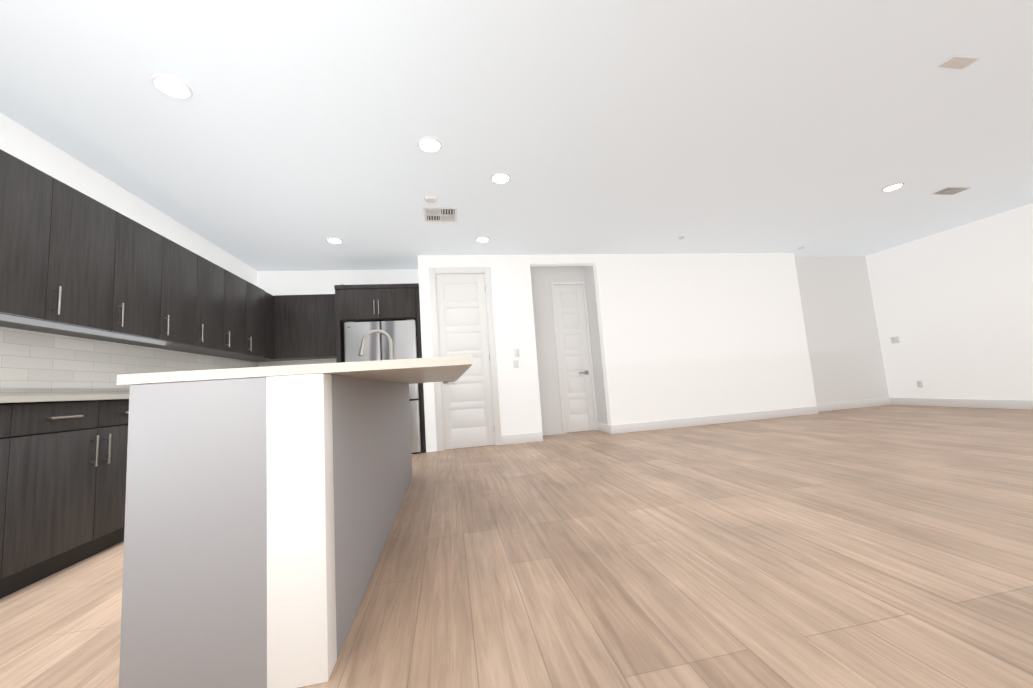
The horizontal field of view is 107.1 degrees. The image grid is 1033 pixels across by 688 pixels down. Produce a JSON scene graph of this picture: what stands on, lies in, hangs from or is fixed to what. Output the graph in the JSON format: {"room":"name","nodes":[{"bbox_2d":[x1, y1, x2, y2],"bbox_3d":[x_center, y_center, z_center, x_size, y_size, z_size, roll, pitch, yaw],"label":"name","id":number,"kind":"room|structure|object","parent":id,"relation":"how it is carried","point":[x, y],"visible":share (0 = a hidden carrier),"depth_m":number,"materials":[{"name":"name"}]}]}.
{"room":"kitchen","nodes":[
{"label":"kitchen","id":0,"kind":"room"},
{"bbox_2d":[0,113,257,361],"bbox_3d":[-2.934,-0.222,1.036,0.120,2.690,9.100,-3,-6,-10],"label":"wall","id":1,"kind":"structure","parent":0,"point":[20,142],"depth_m":3.05,"materials":[{"name":"paint"}]},
{"bbox_2d":[0,149,59,324],"bbox_3d":[-2.891,-0.589,2.002,0.348,0.876,0.449,-3,-6,-10],"label":"upper cabinet","id":2,"kind":"object","parent":1,"relation":"attached to","point":[28,195],"depth_m":2.13,"materials":[{"name":"black wood"}]},
{"bbox_2d":[0,181,119,336],"bbox_3d":[-2.969,-0.538,2.441,0.348,0.876,0.450,-3,-6,-10],"label":"upper cabinet","id":3,"kind":"object","parent":1,"relation":"attached to","point":[75,263],"depth_m":2.48,"materials":[{"name":"black wood"}]},
{"bbox_2d":[79,213,167,344],"bbox_3d":[-3.048,-0.486,2.881,0.348,0.876,0.450,-3,-6,-10],"label":"upper cabinet","id":4,"kind":"object","parent":1,"relation":"attached to","point":[140,295],"depth_m":2.92,"materials":[{"name":"black wood"}]},
{"bbox_2d":[0,327,259,395],"bbox_3d":[-3.065,0.112,2.199,0.008,0.447,6.457,-3,-6,-10],"label":"backsplash","id":5,"kind":"structure","parent":1,"relation":"attached to","point":[33,363],"depth_m":2.74,"materials":[{"name":"tile"}]},
{"bbox_2d":[132,239,199,348],"bbox_3d":[-3.127,-0.434,3.322,0.348,0.876,0.451,-3,-6,-10],"label":"upper cabinet","id":6,"kind":"object","parent":1,"relation":"attached to","point":[181,265],"depth_m":3.37,"materials":[{"name":"black wood"}]},
{"bbox_2d":[165,256,227,352],"bbox_3d":[-3.205,-0.383,3.762,0.348,0.876,0.449,-3,-6,-10],"label":"upper cabinet","id":7,"kind":"object","parent":1,"relation":"attached to","point":[213,278],"depth_m":3.83,"materials":[{"name":"black wood"}]},
{"bbox_2d":[194,271,247,356],"bbox_3d":[-3.284,-0.331,4.202,0.348,0.876,0.451,-3,-6,-10],"label":"upper cabinet","id":8,"kind":"object","parent":1,"relation":"attached to","point":[237,286],"depth_m":4.27,"materials":[{"name":"black wood"}]},
{"bbox_2d":[224,282,267,360],"bbox_3d":[-3.363,-0.279,4.642,0.348,0.876,0.448,-3,-6,-10],"label":"upper cabinet","id":9,"kind":"object","parent":1,"relation":"attached to","point":[257,297],"depth_m":4.72,"materials":[{"name":"black wood"}]},
{"bbox_2d":[260,293,275,360],"bbox_3d":[-3.427,-0.237,5.003,0.348,0.876,0.292,-3,-6,-10],"label":"upper cabinet","id":10,"kind":"object","parent":1,"relation":"attached to","point":[271,299],"depth_m":5.13,"materials":[{"name":"black wood"}]},
{"bbox_2d":[258,269,418,361],"bbox_3d":[-2.475,0.231,5.656,2.415,2.690,0.120,-3,-6,-10],"label":"wall","id":11,"kind":"structure","parent":0,"point":[273,283],"depth_m":5.66,"materials":[{"name":"paint"}]},
{"bbox_2d":[260,358,335,366],"bbox_3d":[-3.026,0.451,5.463,1.175,0.447,0.009,-3,-6,-10],"label":"backsplash","id":12,"kind":"structure","parent":11,"relation":"attached to","point":[315,361],"depth_m":5.46,"materials":[{"name":"tile"}]},
{"bbox_2d":[276,294,335,360],"bbox_3d":[-2.883,-0.233,5.401,0.847,0.876,0.338,-3,-6,-10],"label":"upper cabinet","id":13,"kind":"object","parent":11,"relation":"attached to","point":[305,324],"depth_m":5.23,"materials":[{"name":"black wood"}]},
{"bbox_2d":[418,255,436,451],"bbox_3d":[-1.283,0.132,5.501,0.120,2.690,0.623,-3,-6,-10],"label":"wall","id":14,"kind":"structure","parent":0,"point":[426,353],"depth_m":5.21,"materials":[{"name":"paint"}]},
{"bbox_2d":[0,405,1032,687],"bbox_3d":[2.250,0.903,1.800,10.630,0.100,9.200,-3,-6,-10],"label":"floor","id":15,"kind":"structure","parent":0,"point":[880,547],"depth_m":1.62,"materials":[{"name":"brown wood"}]},
{"bbox_2d":[0,394,128,598],"bbox_3d":[-2.691,0.773,2.178,0.668,0.920,6.477,-3,-6,-10],"label":"base cabinet","id":16,"kind":"object","parent":15,"relation":"on","point":[63,465],"depth_m":1.90,"materials":[{"name":"black wood"}]},
{"bbox_2d":[117,367,411,687],"bbox_3d":[-1.076,0.698,2.389,0.553,0.889,2.647,-3,-6,-10],"label":"kitchen island","id":17,"kind":"object","parent":15,"relation":"on","point":[262,505],"depth_m":1.11,"materials":[{"name":"paint"}]},
{"bbox_2d":[117,355,472,382],"bbox_3d":[-0.879,0.231,2.488,1.017,0.030,2.664,-3,-6,-10],"label":"island countertop","id":18,"kind":"structure","parent":17,"relation":"on","point":[434,369],"depth_m":1.25,"materials":[{"name":"white stone"}]},
{"bbox_2d":[358,330,393,359],"bbox_3d":[-1.011,0.070,2.753,0.258,0.360,0.110,-3,-6,-10],"label":"faucet","id":19,"kind":"object","parent":18,"relation":"on","point":[362,348],"visible":0.71,"depth_m":2.78,"materials":[{"name":"silver metal"}]},
{"bbox_2d":[334,283,425,452],"bbox_3d":[-1.855,0.361,5.335,1.082,2.280,0.691,-3,-6,-10],"label":"enclosure","id":20,"kind":"object","parent":15,"relation":"on","point":[375,302],"visible":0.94,"depth_m":5.12,"materials":[{"name":"black wood"}]},
{"bbox_2d":[344,319,421,453],"bbox_3d":[-1.815,0.604,5.306,0.917,1.785,0.651,-3,-6,-10],"label":"refrigerator","id":21,"kind":"object","parent":15,"relation":"on","point":[403,334],"visible":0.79,"depth_m":5.04,"materials":[{"name":"grey metal"}]},
{"bbox_2d":[0,0,1032,270],"bbox_3d":[2.057,-1.865,2.090,10.630,0.100,9.200,-3,-6,-10],"label":"ceiling","id":22,"kind":"structure","parent":0,"point":[288,134],"depth_m":2.73,"materials":[{"name":"paint"}]},
{"bbox_2d":[151,74,192,98],"bbox_3d":[-2.021,-1.511,2.240,0.184,0.020,0.184,-3,-6,-10],"label":"recessed light","id":23,"kind":"object","parent":22,"relation":"in","point":[171,86],"visible":1,"depth_m":2.23,"materials":[{"name":"white"}]},
{"bbox_2d":[326,237,342,243],"bbox_3d":[-2.197,-1.250,4.612,0.184,0.020,0.184,-3,-6,-10],"label":"recessed light","id":24,"kind":"object","parent":22,"relation":"in","point":[332,240],"visible":1,"depth_m":4.61,"materials":[{"name":"white"}]},
{"bbox_2d":[417,137,441,152],"bbox_3d":[-0.668,-1.532,2.935,0.184,0.020,0.184,-3,-6,-10],"label":"recessed light","id":25,"kind":"object","parent":22,"relation":"in","point":[429,144],"visible":1,"depth_m":2.93,"materials":[{"name":"white"}]},
{"bbox_2d":[424,195,437,202],"bbox_3d":[-0.844,-1.423,3.760,0.132,0.027,0.132,-3,-6,-10],"label":"smoke detector","id":26,"kind":"object","parent":22,"relation":"attached to","point":[430,199],"visible":1,"depth_m":3.73,"materials":[{"name":"white plastic"}]},
{"bbox_2d":[423,207,456,221],"bbox_3d":[-0.819,-1.394,4.118,0.350,0.013,0.340,-3,-6,-10],"label":"ceiling vent","id":27,"kind":"object","parent":22,"relation":"in","point":[440,214],"visible":0.98,"depth_m":4.10,"materials":[{"name":"white metal"}]},
{"bbox_2d":[475,236,489,242],"bbox_3d":[-0.437,-1.342,4.898,0.184,0.020,0.184,-3,-6,-10],"label":"recessed light","id":28,"kind":"object","parent":22,"relation":"in","point":[482,239],"visible":0.98,"depth_m":4.90,"materials":[{"name":"white"}]},
{"bbox_2d":[491,172,510,183],"bbox_3d":[-0.145,-1.511,3.480,0.184,0.020,0.184,-3,-6,-10],"label":"recessed light","id":29,"kind":"object","parent":22,"relation":"in","point":[500,178],"visible":0.98,"depth_m":3.48,"materials":[{"name":"white"}]},
{"bbox_2d":[881,183,904,191],"bbox_3d":[4.164,-1.734,4.221,0.184,0.020,0.184,-3,-6,-10],"label":"recessed light","id":30,"kind":"object","parent":22,"relation":"in","point":[892,187],"visible":0.98,"depth_m":4.22,"materials":[{"name":"white"}]},
{"bbox_2d":[931,187,969,194],"bbox_3d":[5.027,-1.772,4.420,0.340,0.010,0.160,-3,-6,-10],"label":"ceiling vent","id":31,"kind":"object","parent":22,"relation":"in","point":[949,190],"visible":0.98,"depth_m":4.41,"materials":[{"name":"white metal"}]},
{"bbox_2d":[939,56,977,68],"bbox_3d":[2.868,-1.826,2.476,0.200,0.008,0.080,-3,-6,-10],"label":"ceiling vent","id":32,"kind":"object","parent":22,"relation":"attached to","point":[957,62],"visible":1,"depth_m":2.47,"materials":[{"name":"white metal"}]},
{"bbox_2d":[530,266,582,435],"bbox_3d":[0.666,0.060,6.120,0.990,2.690,0.120,-3,-6,-10],"label":"wall","id":33,"kind":"structure","parent":0,"point":[541,281],"depth_m":6.04,"materials":[{"name":"paint"}]},
{"bbox_2d":[551,281,597,433],"bbox_3d":[0.913,0.188,6.141,0.586,2.408,0.135,-3,-6,-10],"label":"door frame","id":34,"kind":"structure","parent":33,"relation":"attached to","point":[583,283],"depth_m":6.09,"materials":[{"name":"white wood"}]},
{"bbox_2d":[554,284,594,432],"bbox_3d":[0.919,0.200,6.096,0.509,2.358,0.104,-3,-6,-10],"label":"hall door","id":35,"kind":"structure","parent":33,"relation":"in","point":[574,364],"depth_m":6.11,"materials":[{"name":"white wood"}]},
{"bbox_2d":[582,266,584,280],"bbox_3d":[1.172,0.035,6.214,0.040,2.690,0.120,-3,-6,-10],"label":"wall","id":36,"kind":"structure","parent":0,"point":[583,275],"depth_m":6.28,"materials":[{"name":"paint"}]},
{"bbox_2d":[584,266,607,424],"bbox_3d":[1.284,0.009,6.038,0.120,2.690,0.508,-3,-6,-10],"label":"wall","id":37,"kind":"structure","parent":0,"point":[595,347],"depth_m":5.96,"materials":[{"name":"paint"}]},
{"bbox_2d":[598,422,611,433],"bbox_3d":[1.330,1.270,5.766,0.014,0.125,0.488,-3,-6,-10],"label":"baseboard","id":38,"kind":"structure","parent":37,"relation":"attached to","point":[602,427],"depth_m":5.74,"materials":[{"name":"white wood"}]},
{"bbox_2d":[434,253,816,438],"bbox_3d":[1.845,-0.053,5.825,5.950,2.690,0.120,-3,-6,-10],"label":"wall","id":39,"kind":"structure","parent":0,"point":[682,336],"depth_m":5.88,"materials":[{"name":"paint"}]},
{"bbox_2d":[435,274,494,449],"bbox_3d":[-0.712,0.201,5.285,0.699,2.413,0.104,-3,-6,-10],"label":"pantry door","id":40,"kind":"structure","parent":39,"relation":"in","point":[467,410],"depth_m":5.30,"materials":[{"name":"white wood"}]},
{"bbox_2d":[428,267,501,450],"bbox_3d":[-0.725,0.166,5.331,0.870,2.510,0.135,-3,-6,-10],"label":"door frame","id":41,"kind":"structure","parent":39,"relation":"attached to","point":[486,271],"depth_m":5.29,"materials":[{"name":"white wood"}]},
{"bbox_2d":[513,360,518,367],"bbox_3d":[-0.007,0.285,5.387,0.075,0.110,0.008,-3,-6,-10],"label":"light switch","id":42,"kind":"object","parent":39,"relation":"attached to","point":[515,363],"visible":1,"depth_m":5.38,"materials":[{"name":"white plastic"}]},
{"bbox_2d":[514,349,519,356],"bbox_3d":[0.007,0.128,5.408,0.075,0.120,0.008,-3,-6,-10],"label":"light switch","id":43,"kind":"object","parent":39,"relation":"attached to","point":[516,353],"visible":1,"depth_m":5.41,"materials":[{"name":"white plastic"}]},
{"bbox_2d":[502,432,542,444],"bbox_3d":[0.084,1.306,5.282,0.578,0.125,0.014,-3,-6,-10],"label":"baseboard","id":44,"kind":"structure","parent":39,"relation":"attached to","point":[522,438],"depth_m":5.28,"materials":[{"name":"white wood"}]},
{"bbox_2d":[612,406,817,433],"bbox_3d":[3.125,1.153,5.844,3.548,0.125,0.014,-3,-6,-10],"label":"baseboard","id":45,"kind":"structure","parent":39,"relation":"attached to","point":[679,423],"depth_m":5.81,"materials":[{"name":"white wood"}]},
{"bbox_2d":[794,256,888,403],"bbox_3d":[5.653,-0.222,6.744,1.880,2.690,0.120,-3,-6,-10],"label":"wall","id":46,"kind":"structure","parent":0,"point":[843,344],"depth_m":6.70,"materials":[{"name":"paint"}]},
{"bbox_2d":[816,398,890,411],"bbox_3d":[5.688,1.046,6.532,1.746,0.125,0.014,-3,-6,-10],"label":"baseboard","id":47,"kind":"structure","parent":46,"relation":"attached to","point":[852,404],"depth_m":6.54,"materials":[{"name":"white wood"}]},
{"bbox_2d":[865,203,1032,399],"bbox_3d":[6.838,-0.476,5.109,0.120,2.690,3.550,-3,-6,-10],"label":"wall","id":48,"kind":"structure","parent":0,"point":[953,308],"depth_m":5.72,"materials":[{"name":"paint"}]},
{"bbox_2d":[890,336,899,343],"bbox_3d":[6.522,-0.069,6.574,0.008,0.115,0.120,-3,-6,-10],"label":"light switch","id":49,"kind":"object","parent":48,"relation":"attached to","point":[894,339],"visible":1,"depth_m":6.57,"materials":[{"name":"white plastic"}]},
{"bbox_2d":[916,380,922,387],"bbox_3d":[6.616,0.657,6.260,0.008,0.115,0.075,-3,-6,-10],"label":"outlet","id":50,"kind":"object","parent":48,"relation":"attached to","point":[919,384],"visible":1,"depth_m":6.26,"materials":[{"name":"white plastic"}]},
{"bbox_3d":[7.719,-1.054,0.185,0.120,2.690,3.520,-3,-6,-10],"label":"wall","id":51,"kind":"structure","parent":0,"visible":0},
{"bbox_2d":[890,398,1032,409],"bbox_3d":[7.290,0.518,2.567,0.014,0.125,8.450,-3,-6,-10],"label":"baseboard","id":52,"kind":"structure","parent":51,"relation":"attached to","point":[1001,404],"depth_m":5.69,"materials":[{"name":"white wood"}]}
]}

